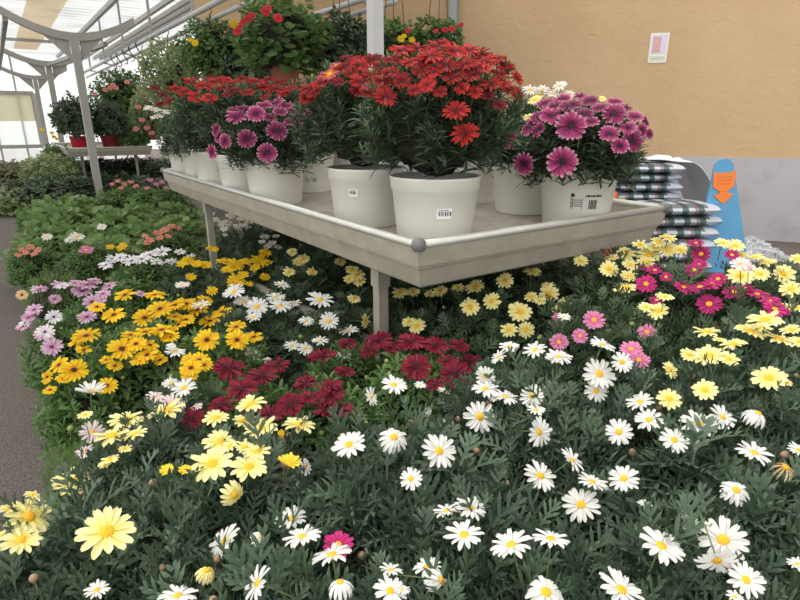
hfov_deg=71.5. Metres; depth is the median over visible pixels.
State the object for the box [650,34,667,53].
print
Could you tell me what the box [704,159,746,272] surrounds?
sign board
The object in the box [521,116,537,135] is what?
flower
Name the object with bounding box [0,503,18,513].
flower
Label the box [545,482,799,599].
daisy
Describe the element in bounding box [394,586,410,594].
flower
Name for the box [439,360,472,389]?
flower
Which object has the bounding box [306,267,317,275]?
flower
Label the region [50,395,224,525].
daisy
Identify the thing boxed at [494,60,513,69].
flower
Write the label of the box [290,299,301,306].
flower
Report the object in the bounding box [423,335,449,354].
flower
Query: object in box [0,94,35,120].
blind
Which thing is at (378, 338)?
flower
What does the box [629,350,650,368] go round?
flower
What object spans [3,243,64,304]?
flower plant
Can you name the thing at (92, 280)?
flower
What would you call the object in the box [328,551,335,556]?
flower
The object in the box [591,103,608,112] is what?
flower
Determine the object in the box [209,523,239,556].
flower
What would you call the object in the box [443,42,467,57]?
flower
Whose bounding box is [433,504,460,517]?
flower
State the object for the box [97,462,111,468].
flower
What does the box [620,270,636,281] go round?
flower
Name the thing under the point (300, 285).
daisy
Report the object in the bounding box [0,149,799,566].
floor
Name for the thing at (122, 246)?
flower
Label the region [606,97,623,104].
flower
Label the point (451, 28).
flower
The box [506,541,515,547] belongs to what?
flower
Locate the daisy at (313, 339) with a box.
[273,291,365,392]
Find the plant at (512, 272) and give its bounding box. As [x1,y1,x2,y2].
[464,264,559,312]
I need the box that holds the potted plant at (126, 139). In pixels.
[115,131,136,146]
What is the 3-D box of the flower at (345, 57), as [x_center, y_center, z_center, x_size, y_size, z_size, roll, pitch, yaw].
[-0.147,-0.683,1.568,0.044,0.007,0.044,-23,49,-20]
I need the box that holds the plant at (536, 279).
[471,259,571,312]
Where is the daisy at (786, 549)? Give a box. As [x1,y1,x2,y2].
[685,464,799,599]
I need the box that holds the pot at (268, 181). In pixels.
[243,158,304,204]
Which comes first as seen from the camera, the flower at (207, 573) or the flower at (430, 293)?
the flower at (207, 573)
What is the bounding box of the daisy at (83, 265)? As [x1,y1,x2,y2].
[41,224,127,310]
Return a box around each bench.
[51,142,152,178]
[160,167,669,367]
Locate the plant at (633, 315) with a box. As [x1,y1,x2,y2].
[540,282,689,383]
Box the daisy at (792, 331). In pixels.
[677,300,799,388]
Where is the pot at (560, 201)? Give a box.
[540,170,619,222]
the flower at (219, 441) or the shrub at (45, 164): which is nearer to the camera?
the flower at (219, 441)
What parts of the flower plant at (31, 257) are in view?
flower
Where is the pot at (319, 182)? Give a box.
[302,153,334,192]
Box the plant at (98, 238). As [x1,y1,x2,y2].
[66,232,154,290]
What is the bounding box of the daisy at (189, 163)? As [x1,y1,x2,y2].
[143,83,203,177]
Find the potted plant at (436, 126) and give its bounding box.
[345,38,534,239]
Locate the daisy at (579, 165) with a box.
[503,92,653,222]
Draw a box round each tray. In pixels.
[60,145,102,147]
[295,191,541,233]
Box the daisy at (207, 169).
[163,76,244,184]
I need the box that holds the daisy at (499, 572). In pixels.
[361,463,627,599]
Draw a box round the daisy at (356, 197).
[282,53,407,227]
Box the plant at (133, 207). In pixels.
[115,199,159,221]
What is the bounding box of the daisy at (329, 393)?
[273,371,395,495]
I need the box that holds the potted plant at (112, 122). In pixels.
[89,98,130,146]
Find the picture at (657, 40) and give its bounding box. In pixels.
[652,36,661,52]
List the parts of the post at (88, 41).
curved arm, post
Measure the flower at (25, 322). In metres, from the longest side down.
0.042 x 0.041 x 0.013 m
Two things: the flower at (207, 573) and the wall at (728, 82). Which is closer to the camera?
the flower at (207, 573)
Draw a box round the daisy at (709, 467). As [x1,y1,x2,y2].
[552,390,799,588]
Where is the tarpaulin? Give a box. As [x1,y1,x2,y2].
[640,154,709,202]
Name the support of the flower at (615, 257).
on the daisy at (627, 271)
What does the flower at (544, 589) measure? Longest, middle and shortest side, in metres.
0.039 x 0.039 x 0.017 m
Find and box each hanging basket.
[87,59,148,120]
[128,44,168,140]
[134,31,201,112]
[171,9,239,82]
[213,0,270,87]
[229,0,336,84]
[307,0,366,81]
[384,0,421,70]
[405,0,465,58]
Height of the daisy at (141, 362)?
0.664 m
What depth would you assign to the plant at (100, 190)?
5.98 m
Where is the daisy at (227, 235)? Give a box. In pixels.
[192,212,278,271]
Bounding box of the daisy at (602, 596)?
[479,550,606,599]
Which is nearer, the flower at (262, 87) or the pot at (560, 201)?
the pot at (560, 201)
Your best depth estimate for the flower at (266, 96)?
2.27 m
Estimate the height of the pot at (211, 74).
0.210 m
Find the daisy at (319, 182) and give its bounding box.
[239,76,335,192]
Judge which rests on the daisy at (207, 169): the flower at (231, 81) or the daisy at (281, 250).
the flower at (231, 81)
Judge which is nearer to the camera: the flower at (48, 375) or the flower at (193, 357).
the flower at (48, 375)
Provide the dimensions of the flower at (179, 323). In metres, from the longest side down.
0.060 x 0.057 x 0.012 m
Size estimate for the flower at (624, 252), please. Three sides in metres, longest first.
0.062 x 0.061 x 0.016 m
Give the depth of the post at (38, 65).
9.95 m
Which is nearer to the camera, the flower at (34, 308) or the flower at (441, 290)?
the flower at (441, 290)
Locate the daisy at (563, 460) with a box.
[443,313,676,565]
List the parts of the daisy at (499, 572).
flower stem, flower stem, flower stem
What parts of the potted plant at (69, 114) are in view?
pot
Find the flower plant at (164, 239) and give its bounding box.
[133,224,205,271]
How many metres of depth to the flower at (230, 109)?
2.07 m
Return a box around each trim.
[0,16,7,70]
[46,42,107,65]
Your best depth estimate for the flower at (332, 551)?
0.63 m
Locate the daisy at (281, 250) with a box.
[258,234,327,279]
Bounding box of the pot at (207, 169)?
[192,150,224,184]
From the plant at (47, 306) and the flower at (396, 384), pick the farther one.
the plant at (47, 306)
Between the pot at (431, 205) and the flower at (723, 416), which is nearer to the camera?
the flower at (723, 416)
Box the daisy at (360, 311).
[309,265,412,367]
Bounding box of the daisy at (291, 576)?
[139,492,365,599]
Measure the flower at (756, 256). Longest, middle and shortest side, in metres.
0.041 x 0.041 x 0.009 m
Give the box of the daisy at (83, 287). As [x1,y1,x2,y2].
[48,277,188,359]
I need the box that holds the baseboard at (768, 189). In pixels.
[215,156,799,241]
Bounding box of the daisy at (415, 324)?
[370,285,448,380]
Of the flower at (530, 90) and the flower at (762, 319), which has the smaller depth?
the flower at (762, 319)
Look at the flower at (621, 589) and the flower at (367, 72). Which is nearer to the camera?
the flower at (621, 589)
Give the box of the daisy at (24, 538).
[0,499,139,599]
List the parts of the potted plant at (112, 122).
pot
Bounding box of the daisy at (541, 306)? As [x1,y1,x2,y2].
[498,268,575,369]
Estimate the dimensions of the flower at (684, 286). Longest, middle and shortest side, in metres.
0.048 x 0.046 x 0.012 m
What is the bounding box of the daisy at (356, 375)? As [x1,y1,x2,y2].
[303,331,392,489]
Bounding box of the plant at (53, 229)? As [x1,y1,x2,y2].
[0,217,85,279]
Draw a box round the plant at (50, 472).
[33,444,77,527]
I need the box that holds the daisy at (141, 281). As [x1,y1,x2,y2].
[98,246,194,313]
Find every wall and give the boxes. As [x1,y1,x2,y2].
[0,51,144,162]
[194,0,799,157]
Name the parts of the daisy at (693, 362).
flower stem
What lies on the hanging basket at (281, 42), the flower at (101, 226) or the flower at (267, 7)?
the flower at (267, 7)
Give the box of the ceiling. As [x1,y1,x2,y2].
[0,0,195,59]
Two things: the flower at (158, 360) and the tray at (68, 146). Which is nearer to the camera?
the flower at (158, 360)
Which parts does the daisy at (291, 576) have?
flower stem, flower stem, flower stem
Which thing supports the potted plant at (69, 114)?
on the bench at (82, 152)
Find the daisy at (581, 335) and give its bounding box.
[512,311,632,410]
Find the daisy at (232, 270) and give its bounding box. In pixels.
[189,248,280,331]
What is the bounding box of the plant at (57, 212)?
[33,209,93,237]
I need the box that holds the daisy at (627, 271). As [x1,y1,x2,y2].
[555,234,689,333]
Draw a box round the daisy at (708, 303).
[610,239,759,363]
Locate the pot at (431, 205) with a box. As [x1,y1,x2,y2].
[389,171,480,239]
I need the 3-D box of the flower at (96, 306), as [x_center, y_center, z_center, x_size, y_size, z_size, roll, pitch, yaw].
[-0.817,0.020,1.498,0.044,0.011,0.042,14,38,3]
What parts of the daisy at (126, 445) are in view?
flower stem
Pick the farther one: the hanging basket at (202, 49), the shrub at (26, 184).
the shrub at (26, 184)
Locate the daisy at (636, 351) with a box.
[563,324,685,421]
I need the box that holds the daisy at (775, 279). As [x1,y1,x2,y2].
[664,238,799,332]
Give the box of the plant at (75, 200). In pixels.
[56,193,107,215]
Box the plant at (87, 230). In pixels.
[51,222,123,263]
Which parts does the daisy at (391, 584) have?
flower stem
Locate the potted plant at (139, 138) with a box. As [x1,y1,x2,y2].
[132,131,150,145]
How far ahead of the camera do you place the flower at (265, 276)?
2.54 m
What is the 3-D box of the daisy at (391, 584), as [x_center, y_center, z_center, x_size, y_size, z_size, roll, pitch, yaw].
[0.017,0.599,0.710,0.339,0.684,0.355,-4,18,-13]
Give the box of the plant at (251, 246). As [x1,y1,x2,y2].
[220,222,308,281]
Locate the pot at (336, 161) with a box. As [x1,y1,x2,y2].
[329,149,350,164]
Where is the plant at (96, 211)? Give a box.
[72,203,122,223]
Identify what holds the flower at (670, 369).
on the daisy at (669, 400)
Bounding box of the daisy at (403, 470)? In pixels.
[240,374,522,599]
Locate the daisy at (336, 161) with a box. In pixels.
[301,87,350,164]
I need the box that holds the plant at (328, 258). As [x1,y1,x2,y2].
[267,244,391,301]
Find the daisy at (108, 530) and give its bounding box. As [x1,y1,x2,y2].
[0,448,245,599]
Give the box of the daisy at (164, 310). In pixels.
[114,289,231,351]
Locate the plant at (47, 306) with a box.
[16,265,84,324]
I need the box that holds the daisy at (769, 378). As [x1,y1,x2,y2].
[683,351,799,525]
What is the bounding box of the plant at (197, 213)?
[141,201,205,237]
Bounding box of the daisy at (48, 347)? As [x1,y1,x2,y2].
[15,282,110,413]
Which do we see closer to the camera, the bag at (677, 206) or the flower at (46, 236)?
the flower at (46, 236)
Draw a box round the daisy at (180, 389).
[134,343,234,461]
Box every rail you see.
[84,0,257,77]
[301,0,397,26]
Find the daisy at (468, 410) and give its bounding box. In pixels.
[423,341,559,480]
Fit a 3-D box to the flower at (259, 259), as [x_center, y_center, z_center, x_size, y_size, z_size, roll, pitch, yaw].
[-0.662,-0.185,2.635,0.092,0.019,0.087,39,41,19]
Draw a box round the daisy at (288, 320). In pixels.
[169,280,314,393]
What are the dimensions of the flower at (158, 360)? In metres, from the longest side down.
0.040 x 0.038 x 0.008 m
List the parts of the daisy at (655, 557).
flower stem, flower stem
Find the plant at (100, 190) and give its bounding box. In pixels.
[88,188,127,208]
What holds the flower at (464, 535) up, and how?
on the daisy at (499, 572)
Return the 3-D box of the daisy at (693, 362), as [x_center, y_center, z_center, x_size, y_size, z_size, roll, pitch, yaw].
[0.629,0.392,1.173,0.485,0.792,0.441,-8,20,-24]
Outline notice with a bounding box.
[647,33,669,62]
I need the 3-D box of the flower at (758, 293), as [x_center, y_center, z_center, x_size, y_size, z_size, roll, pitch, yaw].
[0.836,-0.015,1.301,0.051,0.010,0.052,-7,29,-6]
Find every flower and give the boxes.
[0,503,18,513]
[0,525,42,554]
[3,498,51,531]
[15,290,28,299]
[15,323,30,330]
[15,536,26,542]
[19,319,31,326]
[20,314,34,321]
[23,490,39,498]
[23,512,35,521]
[25,304,42,314]
[32,285,48,291]
[33,326,54,341]
[34,324,55,338]
[40,337,63,356]
[41,233,52,240]
[41,370,52,384]
[42,385,56,394]
[45,310,62,323]
[48,294,61,303]
[49,356,68,373]
[50,467,89,495]
[51,280,69,288]
[54,282,69,288]
[54,373,67,383]
[58,359,88,381]
[63,238,75,242]
[67,232,85,240]
[68,280,80,286]
[68,339,84,346]
[70,284,92,296]
[70,327,100,343]
[74,506,136,559]
[75,280,97,289]
[75,345,92,354]
[75,380,106,394]
[75,444,93,459]
[76,311,96,323]
[77,411,92,418]
[78,245,93,253]
[78,420,104,443]
[82,294,101,308]
[83,579,110,598]
[88,277,101,283]
[88,301,105,311]
[91,426,128,446]
[95,289,110,297]
[97,224,106,229]
[97,377,118,393]
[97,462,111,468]
[98,261,112,269]
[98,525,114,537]
[99,355,112,363]
[100,295,106,302]
[100,454,120,465]
[101,282,116,289]
[101,308,126,322]
[105,244,113,248]
[105,254,116,263]
[106,337,135,360]
[106,360,123,371]
[107,411,143,428]
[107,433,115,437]
[112,253,127,263]
[114,289,136,300]
[116,242,127,250]
[118,444,132,452]
[120,331,139,339]
[121,255,141,265]
[122,425,147,440]
[125,336,146,351]
[129,354,147,365]
[132,309,156,327]
[133,253,150,263]
[134,327,155,336]
[135,290,145,296]
[137,348,158,361]
[141,249,159,259]
[141,339,159,350]
[144,290,165,300]
[145,349,162,360]
[145,391,162,402]
[146,300,173,318]
[146,398,185,420]
[147,324,176,336]
[149,107,160,112]
[149,113,164,119]
[150,84,159,91]
[150,257,164,264]
[151,356,167,365]
[154,392,185,411]
[155,101,164,106]
[155,246,170,256]
[156,325,174,337]
[157,91,167,97]
[157,584,197,599]
[159,463,173,474]
[160,109,170,113]
[160,331,179,342]
[161,376,178,388]
[163,98,174,105]
[164,258,176,265]
[164,347,185,356]
[166,312,183,321]
[166,343,175,348]
[167,298,184,310]
[169,83,183,92]
[170,377,196,397]
[173,321,186,330]
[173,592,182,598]
[174,248,186,254]
[175,281,189,287]
[176,260,187,267]
[176,314,195,326]
[177,87,190,95]
[177,297,196,309]
[178,407,204,430]
[178,464,190,474]
[179,359,202,375]
[180,352,196,365]
[180,367,199,379]
[181,256,196,265]
[183,77,200,83]
[186,273,196,280]
[187,90,202,102]
[187,305,208,315]
[189,351,210,360]
[190,447,233,481]
[191,39,198,45]
[191,300,210,308]
[191,403,202,409]
[192,260,201,266]
[193,328,219,351]
[194,80,213,90]
[194,567,214,585]
[195,358,213,371]
[196,295,213,304]
[198,315,220,327]
[200,261,211,268]
[201,93,218,102]
[201,429,233,449]
[202,410,228,427]
[206,76,226,85]
[206,144,216,159]
[206,245,218,251]
[206,286,217,295]
[206,395,234,412]
[206,459,216,467]
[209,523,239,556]
[211,123,219,136]
[211,306,231,316]
[211,357,246,380]
[214,83,229,90]
[214,132,222,143]
[215,258,227,263]
[215,439,222,444]
[219,133,231,148]
[220,76,235,82]
[220,226,227,231]
[220,265,234,272]
[220,480,242,505]
[221,220,232,226]
[221,440,238,452]
[222,91,232,96]
[222,283,244,297]
[224,258,244,270]
[224,378,258,401]
[225,110,246,123]
[225,329,248,349]
[226,213,234,218]
[226,272,244,285]
[226,320,245,332]
[227,106,238,110]
[228,78,244,86]
[228,87,240,92]
[229,21,236,28]
[229,453,266,481]
[232,415,255,427]
[232,491,237,498]
[233,28,241,35]
[233,296,253,305]
[235,394,266,411]
[235,438,254,452]
[236,105,249,113]
[237,129,256,148]
[237,258,251,265]
[238,75,249,81]
[238,271,248,276]
[239,88,255,96]
[239,222,249,228]
[240,19,246,24]
[240,347,259,363]
[242,444,270,460]
[243,15,251,22]
[244,416,277,437]
[244,463,253,470]
[245,281,253,286]
[245,297,268,315]
[245,311,261,322]
[245,331,263,342]
[245,365,278,385]
[245,564,270,599]
[246,77,265,86]
[246,105,265,121]
[248,12,255,17]
[249,264,260,272]
[250,532,260,546]
[251,255,268,266]
[255,83,269,91]
[255,101,272,108]
[255,578,259,586]
[256,142,277,163]
[257,403,282,421]
[258,93,271,100]
[259,248,271,256]
[260,7,269,16]
[260,234,269,238]
[260,273,269,280]
[263,75,275,83]
[263,113,276,121]
[263,356,290,372]
[264,5,271,10]
[265,97,285,107]
[265,120,288,140]
[266,84,282,93]
[266,292,285,301]
[267,240,276,244]
[269,299,290,313]
[272,107,287,115]
[273,13,282,22]
[273,78,286,84]
[273,392,305,416]
[274,280,289,288]
[274,505,306,529]
[276,90,289,96]
[278,102,292,109]
[278,429,284,437]
[278,452,301,468]
[282,415,315,433]
[282,524,320,548]
[283,85,297,92]
[283,117,294,125]
[283,266,295,276]
[283,340,299,350]
[286,106,298,114]
[286,248,297,255]
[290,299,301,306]
[292,258,301,265]
[293,377,316,390]
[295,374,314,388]
[296,253,309,264]
[297,94,313,104]
[297,342,312,354]
[298,83,319,94]
[298,316,313,325]
[298,534,305,538]
[299,391,319,403]
[299,458,311,475]
[305,291,333,307]
[306,90,319,97]
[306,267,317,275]
[306,348,337,362]
[312,80,327,89]
[312,335,328,345]
[312,542,351,565]
[313,402,334,415]
[316,74,328,81]
[316,379,343,394]
[316,385,345,407]
[319,66,340,81]
[319,312,338,329]
[323,530,353,558]
[326,401,353,418]
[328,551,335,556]
[328,578,353,599]
[329,62,340,68]
[330,77,344,85]
[331,431,365,457]
[333,366,355,376]
[334,258,345,266]
[335,60,352,71]
[336,349,350,358]
[337,338,357,349]
[339,54,353,60]
[339,325,358,335]
[343,67,360,76]
[343,275,353,283]
[345,265,358,275]
[345,441,352,447]
[347,294,360,302]
[348,84,363,96]
[349,54,364,62]
[349,73,370,90]
[349,270,364,280]
[350,58,369,72]
[353,275,366,286]
[358,343,380,358]
[359,87,373,97]
[361,69,378,78]
[361,313,370,327]
[363,53,382,67]
[364,331,392,348]
[365,387,377,405]
[371,60,386,69]
[371,74,393,88]
[373,86,396,105]
[373,574,407,599]
[379,428,406,453]
[379,562,402,575]
[380,66,398,77]
[381,341,402,354]
[381,374,406,393]
[382,53,401,65]
[386,587,393,594]
[389,44,414,56]
[390,433,397,440]
[392,287,407,298]
[393,72,411,89]
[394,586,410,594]
[397,35,404,41]
[397,332,426,350]
[399,57,417,67]
[400,467,422,490]
[401,354,431,380]
[402,317,415,326]
[406,287,419,296]
[407,41,426,51]
[407,83,422,96]
[409,318,425,333]
[411,61,431,77]
[413,557,440,576]
[414,381,426,387]
[416,48,443,64]
[417,58,432,66]
[418,76,435,92]
[421,434,455,467]
[423,39,450,52]
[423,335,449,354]
[423,566,443,591]
[424,289,434,296]
[425,66,443,78]
[425,407,431,415]
[426,378,444,390]
[432,85,447,97]
[432,285,447,296]
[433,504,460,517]
[435,56,457,72]
[435,447,442,454]
[437,354,458,365]
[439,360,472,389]
[441,27,448,32]
[441,70,462,85]
[442,101,470,120]
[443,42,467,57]
[443,519,484,550]
[448,26,455,31]
[449,338,469,352]
[450,122,479,146]
[451,283,464,291]
[453,82,469,94]
[454,496,485,520]
[455,56,475,70]
[458,353,481,369]
[459,69,479,81]
[459,297,479,315]
[460,531,468,537]
[461,43,481,57]
[463,401,493,432]
[465,279,484,293]
[466,86,483,98]
[469,64,482,73]
[471,47,492,59]
[471,54,497,67]
[471,381,498,397]
[473,61,491,72]
[475,366,495,383]
[476,413,483,420]
[478,76,503,91]
[481,91,494,100]
[483,292,501,309]
[487,391,505,401]
[489,54,506,61]
[490,68,507,79]
[490,528,531,558]
[491,350,506,363]
[492,100,505,109]
[492,390,517,404]
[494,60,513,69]
[496,78,511,89]
[496,273,513,287]
[499,341,519,351]
[500,65,515,74]
[500,323,517,336]
[503,85,517,94]
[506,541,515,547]
[508,301,532,321]
[509,133,516,148]
[511,70,523,85]
[511,86,522,100]
[513,152,533,174]
[517,321,534,338]
[519,384,543,405]
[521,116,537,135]
[522,84,538,94]
[522,268,541,275]
[522,341,547,358]
[523,459,556,491]
[524,292,537,302]
[525,575,563,599]
[527,404,545,415]
[528,95,541,104]
[528,416,552,446]
[529,111,544,123]
[531,122,545,137]
[532,528,569,548]
[534,91,546,96]
[534,297,545,305]
[535,98,554,108]
[536,85,549,92]
[536,428,541,435]
[536,472,543,479]
[539,106,561,124]
[539,284,559,301]
[541,282,554,287]
[541,587,550,597]
[543,89,559,97]
[545,350,567,362]
[546,146,578,177]
[546,349,572,364]
[546,536,555,540]
[547,100,562,109]
[549,333,568,349]
[551,313,560,321]
[552,81,567,90]
[552,93,571,102]
[554,109,587,139]
[557,313,570,320]
[558,98,582,112]
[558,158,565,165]
[561,447,583,472]
[561,488,600,522]
[563,90,575,96]
[567,122,574,128]
[571,328,587,342]
[573,92,586,99]
[573,255,588,265]
[576,500,585,508]
[577,107,593,119]
[578,471,607,490]
[581,95,599,105]
[582,358,616,388]
[583,311,605,329]
[584,116,599,127]
[584,381,608,401]
[590,336,615,351]
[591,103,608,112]
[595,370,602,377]
[598,125,619,141]
[599,260,618,276]
[599,566,644,599]
[601,103,626,125]
[605,254,618,260]
[605,419,633,445]
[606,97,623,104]
[608,465,639,491]
[610,138,629,153]
[611,352,632,372]
[613,282,637,292]
[616,246,635,260]
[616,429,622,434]
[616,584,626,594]
[617,103,632,112]
[618,121,636,134]
[619,341,642,357]
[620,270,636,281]
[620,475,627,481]
[622,130,644,152]
[622,259,637,270]
[626,111,644,122]
[626,391,654,411]
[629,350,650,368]
[631,240,648,249]
[634,408,663,430]
[635,274,657,292]
[636,248,660,261]
[636,257,655,265]
[636,324,656,338]
[637,122,647,136]
[637,302,654,312]
[639,260,656,271]
[639,526,685,565]
[642,116,648,125]
[645,128,653,139]
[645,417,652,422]
[646,265,662,274]
[646,302,668,319]
[647,244,663,251]
[649,296,662,303]
[650,237,665,247]
[655,292,674,300]
[656,388,681,409]
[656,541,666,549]
[659,234,676,242]
[659,242,676,256]
[659,272,672,281]
[659,427,689,453]
[663,361,677,378]
[670,243,689,255]
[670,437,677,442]
[673,280,692,293]
[679,409,720,436]
[680,348,697,360]
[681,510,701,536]
[685,262,702,276]
[688,239,704,246]
[690,245,710,260]
[690,282,712,292]
[691,259,707,267]
[691,379,718,399]
[692,344,725,365]
[693,327,720,337]
[694,547,738,573]
[695,294,723,314]
[698,515,749,559]
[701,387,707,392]
[702,278,721,289]
[707,273,727,284]
[709,404,736,429]
[712,336,726,342]
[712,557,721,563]
[713,238,730,248]
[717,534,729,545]
[719,481,749,506]
[720,338,747,349]
[721,285,746,298]
[721,351,740,365]
[724,249,739,260]
[725,239,745,251]
[725,267,754,285]
[725,589,743,599]
[727,561,766,599]
[729,257,750,270]
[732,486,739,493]
[733,323,766,339]
[734,440,773,465]
[736,284,753,291]
[737,251,748,258]
[740,410,765,428]
[742,263,755,272]
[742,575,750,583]
[745,288,769,298]
[746,310,784,328]
[748,253,764,260]
[748,323,772,331]
[749,267,770,280]
[750,366,788,390]
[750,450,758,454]
[758,296,780,304]
[759,258,777,266]
[760,317,769,321]
[763,301,787,316]
[763,329,795,346]
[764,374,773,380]
[769,462,793,481]
[771,264,796,283]
[778,281,799,297]
[779,324,799,334]
[782,303,799,311]
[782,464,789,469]
[786,557,799,571]
[787,441,799,454]
[788,254,799,262]
[788,336,799,346]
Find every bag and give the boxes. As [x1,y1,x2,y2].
[604,192,625,264]
[615,181,683,191]
[615,190,680,200]
[618,173,681,182]
[623,162,685,172]
[624,244,709,260]
[629,257,712,269]
[637,199,722,215]
[642,237,716,249]
[652,226,719,237]
[660,214,723,226]
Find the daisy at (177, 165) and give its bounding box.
[150,84,185,174]
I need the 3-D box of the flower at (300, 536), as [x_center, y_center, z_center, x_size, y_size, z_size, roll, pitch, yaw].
[-0.114,0.274,0.647,0.012,0.004,0.012,-9,7,-13]
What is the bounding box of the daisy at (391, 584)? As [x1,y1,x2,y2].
[343,536,504,599]
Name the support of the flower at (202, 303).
on the daisy at (288, 320)
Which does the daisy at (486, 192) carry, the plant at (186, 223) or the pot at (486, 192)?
the pot at (486, 192)
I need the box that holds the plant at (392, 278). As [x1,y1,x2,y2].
[365,276,457,305]
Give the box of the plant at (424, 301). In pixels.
[388,273,494,336]
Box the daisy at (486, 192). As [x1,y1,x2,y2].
[454,99,516,203]
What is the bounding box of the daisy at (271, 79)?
[227,75,302,100]
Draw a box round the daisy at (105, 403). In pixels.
[28,350,137,472]
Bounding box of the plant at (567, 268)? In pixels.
[528,253,611,285]
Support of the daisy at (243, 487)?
on the floor
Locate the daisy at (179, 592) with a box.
[83,504,263,599]
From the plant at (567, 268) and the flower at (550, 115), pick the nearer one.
the flower at (550, 115)
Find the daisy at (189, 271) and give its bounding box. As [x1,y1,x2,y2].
[151,245,220,331]
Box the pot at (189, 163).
[181,149,203,177]
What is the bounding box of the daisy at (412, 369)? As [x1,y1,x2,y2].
[355,332,481,445]
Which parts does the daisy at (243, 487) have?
flower stem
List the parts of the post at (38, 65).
curved arm, post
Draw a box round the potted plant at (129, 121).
[121,114,138,146]
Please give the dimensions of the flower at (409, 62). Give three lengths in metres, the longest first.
0.046 x 0.046 x 0.011 m
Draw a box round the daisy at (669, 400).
[587,352,796,511]
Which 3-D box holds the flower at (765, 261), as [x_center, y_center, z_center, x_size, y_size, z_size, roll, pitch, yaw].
[0.952,-0.099,1.438,0.041,0.009,0.040,-5,28,33]
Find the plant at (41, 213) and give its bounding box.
[15,202,92,239]
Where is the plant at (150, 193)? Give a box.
[121,191,155,214]
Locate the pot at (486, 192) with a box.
[454,158,501,203]
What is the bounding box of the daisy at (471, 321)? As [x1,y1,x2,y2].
[419,273,550,402]
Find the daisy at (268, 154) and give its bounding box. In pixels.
[206,97,319,204]
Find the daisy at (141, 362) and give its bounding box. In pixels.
[68,301,194,415]
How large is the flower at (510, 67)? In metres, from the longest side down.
0.040 x 0.040 x 0.006 m
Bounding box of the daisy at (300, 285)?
[262,248,348,330]
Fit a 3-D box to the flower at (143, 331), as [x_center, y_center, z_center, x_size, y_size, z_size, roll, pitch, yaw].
[-0.667,0.082,1.456,0.054,0.011,0.055,0,22,-18]
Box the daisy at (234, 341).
[165,320,277,410]
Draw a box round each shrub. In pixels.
[0,156,38,189]
[0,172,52,216]
[0,185,30,215]
[17,151,85,182]
[23,170,109,203]
[39,128,79,166]
[70,156,126,182]
[77,171,124,196]
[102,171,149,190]
[114,155,149,174]
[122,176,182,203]
[128,156,171,183]
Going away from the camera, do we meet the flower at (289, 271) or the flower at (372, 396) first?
the flower at (372, 396)
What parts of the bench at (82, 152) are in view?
leg, leg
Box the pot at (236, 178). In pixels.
[216,153,249,192]
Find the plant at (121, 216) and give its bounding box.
[84,210,145,235]
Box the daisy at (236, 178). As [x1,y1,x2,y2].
[189,80,281,192]
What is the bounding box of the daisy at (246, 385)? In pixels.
[178,356,305,456]
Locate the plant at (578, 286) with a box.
[514,262,613,333]
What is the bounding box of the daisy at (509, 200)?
[487,81,606,215]
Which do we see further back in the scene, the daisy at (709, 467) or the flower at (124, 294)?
the flower at (124, 294)
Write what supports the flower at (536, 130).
on the daisy at (579, 165)
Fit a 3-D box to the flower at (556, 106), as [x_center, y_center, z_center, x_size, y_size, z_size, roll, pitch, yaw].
[0.443,-0.551,1.579,0.053,0.013,0.053,-23,46,-12]
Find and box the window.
[0,90,44,148]
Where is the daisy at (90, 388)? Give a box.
[44,380,113,525]
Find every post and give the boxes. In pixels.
[0,6,133,204]
[1,67,66,150]
[4,48,89,141]
[366,0,384,163]
[449,0,457,55]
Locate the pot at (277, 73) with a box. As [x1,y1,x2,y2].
[269,63,298,84]
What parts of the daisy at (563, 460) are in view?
flower stem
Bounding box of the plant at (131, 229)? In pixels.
[101,215,161,257]
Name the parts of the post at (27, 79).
curved arm, post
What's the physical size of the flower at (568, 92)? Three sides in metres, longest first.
0.051 x 0.048 x 0.009 m
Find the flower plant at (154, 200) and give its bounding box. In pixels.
[133,178,198,215]
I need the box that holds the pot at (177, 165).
[168,147,185,174]
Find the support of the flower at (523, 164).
on the daisy at (579, 165)
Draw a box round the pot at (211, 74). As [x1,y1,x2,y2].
[202,69,225,82]
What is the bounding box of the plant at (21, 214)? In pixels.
[11,194,75,232]
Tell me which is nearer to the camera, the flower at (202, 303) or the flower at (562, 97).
the flower at (562, 97)
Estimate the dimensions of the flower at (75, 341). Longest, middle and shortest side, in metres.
0.048 x 0.047 x 0.010 m
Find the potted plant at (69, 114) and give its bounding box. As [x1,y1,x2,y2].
[47,90,102,147]
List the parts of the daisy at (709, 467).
flower stem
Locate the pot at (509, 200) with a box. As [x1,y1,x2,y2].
[492,160,541,215]
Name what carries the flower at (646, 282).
on the daisy at (708, 303)
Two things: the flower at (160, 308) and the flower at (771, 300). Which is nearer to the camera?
the flower at (771, 300)
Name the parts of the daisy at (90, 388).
flower stem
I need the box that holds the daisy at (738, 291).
[671,257,799,366]
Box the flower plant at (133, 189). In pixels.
[98,179,153,209]
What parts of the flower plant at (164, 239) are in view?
flower, flower, flower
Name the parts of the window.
pane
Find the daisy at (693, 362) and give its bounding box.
[615,292,799,460]
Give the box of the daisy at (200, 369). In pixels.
[160,358,225,414]
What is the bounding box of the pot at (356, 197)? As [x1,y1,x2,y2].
[327,164,403,227]
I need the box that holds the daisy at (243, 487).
[112,394,365,572]
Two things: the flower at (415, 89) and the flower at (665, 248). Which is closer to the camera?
the flower at (415, 89)
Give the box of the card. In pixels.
[713,170,735,203]
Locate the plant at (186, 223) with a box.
[143,211,216,252]

